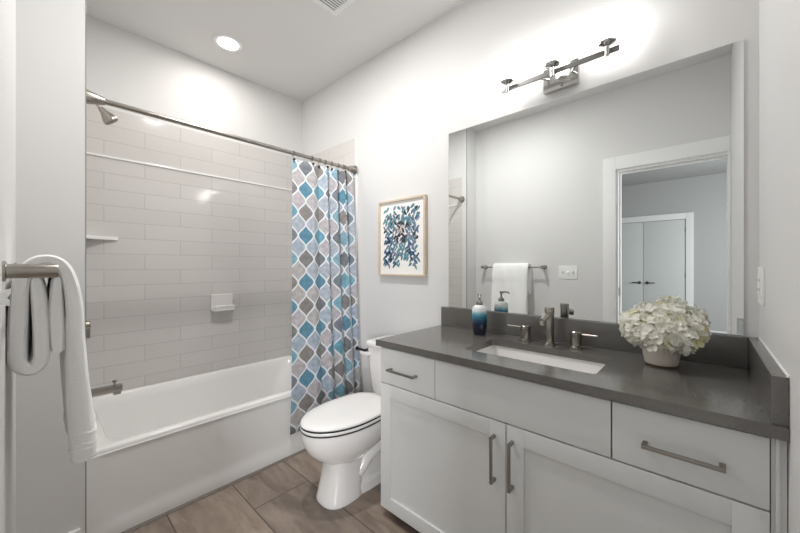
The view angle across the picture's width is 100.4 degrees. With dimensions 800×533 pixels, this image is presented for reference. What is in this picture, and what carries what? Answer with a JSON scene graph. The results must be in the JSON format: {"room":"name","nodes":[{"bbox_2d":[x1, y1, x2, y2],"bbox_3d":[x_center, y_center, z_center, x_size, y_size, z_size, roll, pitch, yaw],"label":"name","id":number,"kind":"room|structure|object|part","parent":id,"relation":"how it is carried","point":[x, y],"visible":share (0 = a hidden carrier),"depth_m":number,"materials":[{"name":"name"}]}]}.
{"room":"bathroom","nodes":[
{"label":"bathroom","id":0,"kind":"room"},
{"bbox_2d":[16,0,80,532],"bbox_3d":[-1.736,-0.170,1.642,0.862,2.770,0.181,0,0,42],"label":"wall","id":1,"kind":"structure","parent":0,"point":[48,32],"depth_m":1.34,"materials":[{"name":"paint"}]},
{"bbox_2d":[0,0,15,532],"bbox_3d":[-1.329,-0.170,1.066,2.240,2.770,0.117,0,0,42],"label":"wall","id":2,"kind":"structure","parent":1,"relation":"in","point":[7,7],"depth_m":0.88,"materials":[{"name":"paint"}]},
{"bbox_2d":[0,264,10,328],"bbox_3d":[-0.745,0.059,0.623,0.168,0.129,0.019,0,0,42],"label":"light switch","id":3,"kind":"object","parent":2,"relation":"attached to","point":[4,294],"visible":1,"depth_m":0.65,"materials":[{"name":"plastic"}]},
{"bbox_3d":[-0.749,0.059,0.619,0.168,0.129,0.006,0,0,43],"label":"plate","id":4,"kind":"part","parent":3,"relation":"part of","materials":[{"name":"plastic"}]},
{"bbox_2d":[1,261,58,281],"bbox_3d":[-1.118,0.012,1.014,0.694,0.048,0.090,0,0,42],"label":"towel bar","id":5,"kind":"object","parent":2,"relation":"attached to","point":[9,271],"visible":0.98,"depth_m":0.78,"materials":[{"name":"silver metal"}]},
{"bbox_3d":[-0.880,0.012,0.795,0.034,0.034,0.090,0,0,43],"label":"post","id":6,"kind":"part","parent":5,"relation":"part of","materials":[{"name":"silver metal"}]},
{"bbox_2d":[6,254,96,462],"bbox_3d":[-1.080,0.265,1.041,0.383,0.592,0.182,0,0,42],"label":"bath towel","id":7,"kind":"object","parent":5,"relation":"hanging from","point":[41,318],"visible":0.92,"depth_m":0.93,"materials":[{"name":"white fabric"}]},
{"bbox_2d":[68,528,80,532],"bbox_3d":[-1.413,1.163,1.345,0.014,0.105,0.180,0,0,42],"label":"baseboard","id":8,"kind":"structure","parent":1,"relation":"attached to","point":[78,530],"depth_m":1.40,"materials":[{"name":"white paint"}]},
{"bbox_3d":[-1.691,-0.074,1.731,0.784,1.858,0.012,0,0,43],"label":"tiled wall","id":9,"kind":"structure","parent":1,"relation":"attached to","visible":0},
{"bbox_2d":[86,321,90,338],"bbox_3d":[-1.647,0.310,1.734,0.156,0.156,0.052,0,0,42],"label":"shower valve","id":10,"kind":"object","parent":9,"relation":"attached to","point":[88,323],"visible":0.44,"depth_m":1.74,"materials":[{"name":"silver metal"}]},
{"bbox_3d":[-1.635,0.341,1.748,0.012,0.076,0.016,0,0,43],"label":"lever","id":11,"kind":"part","parent":10,"relation":"part of","materials":[{"name":"silver metal"}]},
{"bbox_2d":[91,380,122,396],"bbox_3d":[-1.603,0.664,1.782,0.064,0.078,0.182,0,0,42],"label":"tub spout","id":12,"kind":"object","parent":9,"relation":"attached to","point":[115,389],"visible":0.6,"depth_m":1.80,"materials":[{"name":"silver metal"}]},
{"bbox_2d":[96,105,118,124],"bbox_3d":[-1.608,-0.832,1.776,0.072,0.135,0.166,0,0,42],"label":"shower","id":13,"kind":"object","parent":9,"relation":"attached to","point":[108,118],"visible":0.7,"depth_m":1.78,"materials":[{"name":"silver metal"}]},
{"bbox_2d":[86,89,357,174],"bbox_3d":[-0.876,-0.752,2.043,0.072,0.072,1.548,0,0,42],"label":"shower curtain rod","id":14,"kind":"object","parent":9,"relation":"attached to","point":[93,98],"visible":0.84,"depth_m":1.79,"materials":[{"name":"silver metal"}]},
{"bbox_2d":[290,151,359,434],"bbox_3d":[-0.532,0.148,2.337,0.153,1.834,0.567,0,0,42],"label":"shower curtain","id":15,"kind":"object","parent":14,"relation":"hanging from","point":[325,325],"visible":0.93,"depth_m":2.33,"materials":[{"name":"fabric"}]},
{"bbox_2d":[81,0,84,532],"bbox_3d":[-1.377,-0.170,1.444,0.066,2.770,0.014,0,0,42],"label":"wall","id":16,"kind":"structure","parent":0,"point":[82,1],"depth_m":1.42,"materials":[{"name":"paint"}]},
{"bbox_2d":[85,0,85,532],"bbox_3d":[-1.350,-0.170,1.432,0.010,2.770,0.004,0,0,42],"label":"trim","id":17,"kind":"structure","parent":16,"relation":"attached to","point":[85,0],"depth_m":1.43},
{"bbox_2d":[86,14,301,159],"bbox_3d":[-1.607,-0.170,2.510,0.120,2.770,1.870,0,0,42],"label":"wall","id":18,"kind":"structure","parent":0,"point":[123,66],"depth_m":2.44,"materials":[{"name":"paint"}]},
{"bbox_2d":[86,104,300,389],"bbox_3d":[-1.457,-0.074,2.575,0.012,1.858,1.572,0,0,42],"label":"tiled wall","id":19,"kind":"structure","parent":18,"relation":"attached to","point":[185,238],"depth_m":2.41,"materials":[{"name":"white tile"}]},
{"bbox_2d":[86,235,117,239],"bbox_3d":[-1.822,-0.176,2.007,0.217,0.021,0.217,0,0,42],"label":"corner shelf","id":20,"kind":"object","parent":19,"relation":"attached to","point":[87,236],"visible":0.53,"depth_m":2.08,"materials":[{"name":"white ceramic"}]},
{"bbox_2d":[86,152,291,190],"bbox_3d":[-1.450,-0.696,2.569,0.007,0.013,1.548,0,0,42],"label":"trim","id":21,"kind":"structure","parent":19,"relation":"attached to","point":[90,153],"depth_m":2.41,"materials":[{"name":"tile"}]},
{"bbox_2d":[210,293,234,311],"bbox_3d":[-1.375,0.285,2.595,0.082,0.132,0.160,0,0,42],"label":"soap dish","id":22,"kind":"object","parent":19,"relation":"attached to","point":[218,302],"visible":1,"depth_m":2.59,"materials":[{"name":"white ceramic"}]},
{"bbox_2d":[211,305,234,311],"bbox_3d":[-1.372,0.327,2.591,0.072,0.048,0.152,0,0,43],"label":"tray","id":23,"kind":"object","parent":22,"relation":"on","point":[215,308],"depth_m":2.56,"materials":[{"name":"white ceramic"}]},
{"bbox_2d":[122,449,305,532],"bbox_3d":[-0.818,1.214,1.989,0.021,0.003,1.572,0,0,42],"label":"trim","id":24,"kind":"structure","parent":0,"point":[304,450],"depth_m":1.76,"materials":[{"name":"tile"}]},
{"bbox_2d":[121,449,419,532],"bbox_3d":[-0.452,1.255,1.520,3.220,0.080,1.970,0,0,42],"label":"floor","id":25,"kind":"structure","parent":0,"point":[280,498],"depth_m":1.65,"materials":[{"name":"tile"}]},
{"bbox_2d":[86,354,304,532],"bbox_3d":[-1.137,1.012,2.284,0.848,0.405,1.540,0,0,42],"label":"bathtub","id":26,"kind":"object","parent":25,"relation":"on","point":[161,447],"visible":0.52,"depth_m":1.86,"materials":[{"name":"ceramic"}]},
{"bbox_2d":[300,335,392,509],"bbox_3d":[-0.202,0.848,1.924,0.412,0.735,0.808,0,0,42],"label":"toilet","id":27,"kind":"object","parent":25,"relation":"on","point":[343,433],"visible":0.64,"depth_m":1.71,"materials":[{"name":"white ceramic"}]},
{"bbox_3d":[-0.294,0.809,1.811,0.342,0.016,0.517,0,0,43],"label":"seat","id":28,"kind":"part","parent":27,"relation":"part of","materials":[{"name":"white plastic"}]},
{"bbox_3d":[-0.290,0.784,1.815,0.342,0.022,0.527,0,0,43],"label":"lid","id":29,"kind":"part","parent":27,"relation":"part of","materials":[{"name":"white plastic"}]},
{"bbox_3d":[-0.222,0.560,2.150,0.077,0.024,0.034,0,0,43],"label":"flush lever","id":30,"kind":"part","parent":27,"relation":"part of","materials":[{"name":"white ceramic"}]},
{"bbox_3d":[-0.006,0.670,2.124,0.376,0.306,0.232,0,0,43],"label":"tank","id":31,"kind":"part","parent":27,"relation":"part of","materials":[{"name":"white ceramic"}]},
{"bbox_3d":[-0.008,0.499,2.123,0.394,0.038,0.252,0,0,43],"label":"tank lid","id":32,"kind":"part","parent":27,"relation":"part of","materials":[{"name":"white ceramic"}]},
{"bbox_2d":[381,347,786,532],"bbox_3d":[0.564,0.802,1.383,1.310,0.825,0.594,0,0,42],"label":"vanity cabinet","id":33,"kind":"object","parent":25,"relation":"on","point":[464,449],"visible":0.97,"depth_m":1.09,"materials":[{"name":"paint"}]},
{"bbox_3d":[0.005,0.488,1.516,0.165,0.010,0.034,0,0,43],"label":"handle","id":34,"kind":"part","parent":33,"relation":"part of","materials":[{"name":"silver metal"}]},
{"bbox_3d":[0.032,0.479,1.527,0.325,0.167,0.019,0,0,43],"label":"drawer","id":35,"kind":"part","parent":33,"relation":"part of","materials":[{"name":"paint"}]},
{"bbox_3d":[0.149,0.869,1.420,0.640,0.602,0.019,0,0,43],"label":"door","id":36,"kind":"part","parent":33,"relation":"part of","materials":[{"name":"paint"}]},
{"bbox_3d":[0.336,0.702,1.212,0.010,0.170,0.034,0,0,43],"label":"handle","id":37,"kind":"part","parent":33,"relation":"part of","materials":[{"name":"silver metal"}]},
{"bbox_3d":[0.387,0.702,1.166,0.010,0.170,0.034,0,0,43],"label":"handle","id":38,"kind":"part","parent":33,"relation":"part of","materials":[{"name":"silver metal"}]},
{"bbox_2d":[376,306,789,441],"bbox_3d":[0.565,0.319,1.396,1.327,0.140,0.576,0,0,42],"label":"countertop","id":39,"kind":"structure","parent":33,"relation":"on","point":[732,381],"depth_m":1.16,"materials":[{"name":"grey stone"}]},
{"bbox_2d":[472,294,486,334],"bbox_3d":[0.418,0.252,1.742,0.079,0.212,0.085,0,0,-25],"label":"soap dispenser","id":40,"kind":"object","parent":39,"relation":"on","point":[479,311],"visible":1,"depth_m":1.71,"materials":[{"name":"blue ceramic"}]},
{"bbox_2d":[477,345,605,373],"bbox_3d":[0.554,0.463,1.374,0.564,0.146,0.334,0,0,42],"label":"sink","id":41,"kind":"object","parent":39,"relation":"in","point":[541,358],"visible":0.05,"depth_m":1.48,"materials":[{"name":"white ceramic"}]},
{"bbox_2d":[507,307,597,349],"bbox_3d":[0.654,0.273,1.493,0.394,0.170,0.150,0,0,42],"label":"faucet","id":42,"kind":"object","parent":39,"relation":"on","point":[547,319],"visible":1,"depth_m":1.50,"materials":[{"name":"silver metal"}]},
{"bbox_3d":[0.605,0.321,1.603,0.056,0.074,0.056,0,0,43],"label":"handle","id":43,"kind":"part","parent":42,"relation":"part of","materials":[{"name":"silver metal"}]},
{"bbox_3d":[0.643,0.232,1.475,0.025,0.052,0.108,0,0,41],"label":"spout","id":44,"kind":"part","parent":42,"relation":"part of","materials":[{"name":"silver metal"}]},
{"bbox_3d":[0.683,0.273,1.522,0.052,0.170,0.052,0,0,43],"label":"spout","id":45,"kind":"part","parent":42,"relation":"part of","materials":[{"name":"silver metal"}]},
{"bbox_3d":[0.767,0.321,1.453,0.056,0.074,0.056,0,0,43],"label":"handle","id":46,"kind":"part","parent":42,"relation":"part of","materials":[{"name":"silver metal"}]},
{"bbox_3d":[0.801,0.294,1.415,0.009,0.012,0.072,0,0,-38],"label":"lever","id":47,"kind":"part","parent":42,"relation":"part of","materials":[{"name":"silver metal"}]},
{"bbox_2d":[617,300,711,367],"bbox_3d":[0.944,0.240,1.215,0.266,0.236,0.273,0,0,-33],"label":"flower arrangement","id":48,"kind":"object","parent":39,"relation":"on","point":[663,332],"visible":1,"depth_m":1.15,"materials":[{"name":"plant"}]},
{"bbox_3d":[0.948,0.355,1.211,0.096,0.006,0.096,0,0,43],"label":"pot","id":49,"kind":"part","parent":48,"relation":"part of","materials":[{"name":"white ceramic"}]},
{"bbox_3d":[0.948,0.311,1.211,0.116,0.084,0.116,0,0,43],"label":"pot","id":50,"kind":"part","parent":48,"relation":"part of","materials":[{"name":"ceramic"}]},
{"bbox_3d":[0.622,0.869,0.987,0.634,0.602,0.019,0,0,43],"label":"door","id":51,"kind":"part","parent":33,"relation":"part of","materials":[{"name":"paint"}]},
{"bbox_3d":[0.723,0.488,0.858,0.165,0.010,0.034,0,0,43],"label":"handle","id":52,"kind":"part","parent":33,"relation":"part of","materials":[{"name":"silver metal"}]},
{"bbox_3d":[0.741,0.479,0.877,0.310,0.167,0.019,0,0,43],"label":"drawer","id":53,"kind":"part","parent":33,"relation":"part of","materials":[{"name":"paint"}]},
{"bbox_2d":[86,0,465,101],"bbox_3d":[-0.452,-1.595,1.520,3.220,0.080,1.970,0,0,42],"label":"ceiling","id":54,"kind":"structure","parent":0,"point":[295,49],"depth_m":2.20,"materials":[{"name":"paint"}]},
{"bbox_2d":[212,33,243,52],"bbox_3d":[-1.199,-1.551,2.325,0.196,0.008,0.196,0,0,42],"label":"recessed light","id":55,"kind":"object","parent":54,"relation":"in","point":[226,42],"visible":1,"depth_m":2.31,"materials":[{"name":"white paint"}]},
{"bbox_2d":[218,38,237,49],"bbox_3d":[-1.199,-1.549,2.325,0.128,0.002,0.128,0,0,-16],"label":"diffuser","id":56,"kind":"object","parent":55,"relation":"attached to","point":[223,43],"depth_m":2.33,"materials":[{"name":"white"}]},
{"bbox_2d":[312,0,354,15],"bbox_3d":[-0.389,-1.550,1.868,0.280,0.010,0.280,0,0,42],"label":"ceiling vent","id":57,"kind":"object","parent":54,"relation":"in","point":[334,7],"visible":1,"depth_m":1.98,"materials":[{"name":"white paint"}]},
{"bbox_2d":[322,0,345,9],"bbox_3d":[-0.386,-1.548,1.865,0.206,0.003,0.216,0,0,43],"label":"grille","id":58,"kind":"object","parent":57,"relation":"attached to","point":[331,4],"depth_m":1.97,"materials":[{"name":"white paint"}]},
{"bbox_2d":[302,0,758,392],"bbox_3d":[0.186,-0.170,2.216,3.220,2.770,0.120,0,0,42],"label":"wall","id":59,"kind":"structure","parent":0,"point":[402,106],"depth_m":2.00,"materials":[{"name":"paint"}]},
{"bbox_2d":[301,138,354,209],"bbox_3d":[-0.637,-0.074,2.881,0.784,1.858,0.012,0,0,42],"label":"tiled wall","id":60,"kind":"structure","parent":59,"relation":"attached to","point":[343,153],"depth_m":2.74,"materials":[{"name":"white tile"}]},
{"bbox_2d":[355,138,356,262],"bbox_3d":[-0.344,0.106,2.612,0.012,2.218,0.013,0,0,42],"label":"trim","id":61,"kind":"structure","parent":59,"relation":"attached to","point":[355,138],"depth_m":2.61,"materials":[{"name":"tile"}]},
{"bbox_2d":[355,346,367,351],"bbox_3d":[-0.263,0.619,2.490,0.115,0.048,0.084,0,0,42],"label":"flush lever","id":62,"kind":"object","parent":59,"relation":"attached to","point":[357,347],"visible":0.53,"depth_m":2.46,"materials":[{"name":"metal"}]},
{"bbox_2d":[378,194,426,276],"bbox_3d":[0.010,-0.195,2.276,0.427,0.526,0.029,0,0,42],"label":"framed picture","id":63,"kind":"object","parent":59,"relation":"attached to","point":[402,223],"visible":1,"depth_m":2.26,"materials":[{"name":"paper"}]},
{"bbox_2d":[500,11,619,94],"bbox_3d":[0.723,-0.941,1.550,0.510,0.197,0.136,0,0,42],"label":"vanity light","id":64,"kind":"object","parent":59,"relation":"attached to","point":[557,76],"visible":1,"depth_m":1.52,"materials":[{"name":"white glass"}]},
{"bbox_3d":[0.538,-0.983,1.673,0.064,0.112,0.064,0,0,43],"label":"lamp shade","id":65,"kind":"part","parent":64,"relation":"part of","materials":[{"name":"white glass"}]},
{"bbox_3d":[0.697,-0.983,1.527,0.064,0.112,0.064,0,0,43],"label":"lamp shade","id":66,"kind":"part","parent":64,"relation":"part of","materials":[{"name":"white glass"}]},
{"bbox_3d":[0.858,-0.983,1.380,0.064,0.112,0.064,0,0,43],"label":"lamp shade","id":67,"kind":"part","parent":64,"relation":"part of","materials":[{"name":"white glass"}]},
{"bbox_2d":[441,306,747,368],"bbox_3d":[0.740,0.304,1.607,1.299,0.110,0.029,0,0,43],"label":"backsplash","id":68,"kind":"structure","parent":59,"relation":"attached to","point":[721,349],"depth_m":1.48,"materials":[{"name":"grey stone"}]},
{"bbox_2d":[449,39,743,335],"bbox_3d":[0.759,-0.278,1.606,1.253,1.052,0.006,0,0,42],"label":"wall mirror","id":69,"kind":"object","parent":59,"relation":"attached to","point":[599,203],"visible":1,"depth_m":1.46,"materials":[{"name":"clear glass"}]},
{"bbox_2d":[759,0,799,532],"bbox_3d":[0.661,-0.170,0.432,0.116,2.770,1.870,0,0,42],"label":"wall","id":70,"kind":"structure","parent":0,"point":[779,20],"depth_m":0.80,"materials":[{"name":"paint"}]},
{"bbox_2d":[757,267,764,305],"bbox_3d":[1.185,0.064,1.096,0.009,0.122,0.114,0,0,42],"label":"wall outlet","id":71,"kind":"object","parent":70,"relation":"attached to","point":[761,270],"visible":1,"depth_m":1.06,"materials":[{"name":"plastic"}]},
{"bbox_2d":[757,275,758,294],"bbox_3d":[1.199,0.062,1.115,0.004,0.066,0.032,0,0,43],"label":"receptacle","id":72,"kind":"object","parent":71,"relation":"attached to","point":[757,275],"depth_m":1.10,"materials":[{"name":"plastic"}]},
{"bbox_2d":[759,275,760,295],"bbox_3d":[1.168,0.062,1.081,0.004,0.066,0.032,0,0,43],"label":"receptacle","id":73,"kind":"object","parent":71,"relation":"attached to","point":[759,275],"depth_m":1.07,"materials":[{"name":"plastic"}]},
{"bbox_2d":[759,338,789,377],"bbox_3d":[1.046,0.247,0.940,0.004,0.004,0.540,0,0,42],"label":"trim","id":74,"kind":"structure","parent":70,"relation":"attached to","point":[760,339],"depth_m":0.86,"materials":[{"name":"white paint"}]}
]}

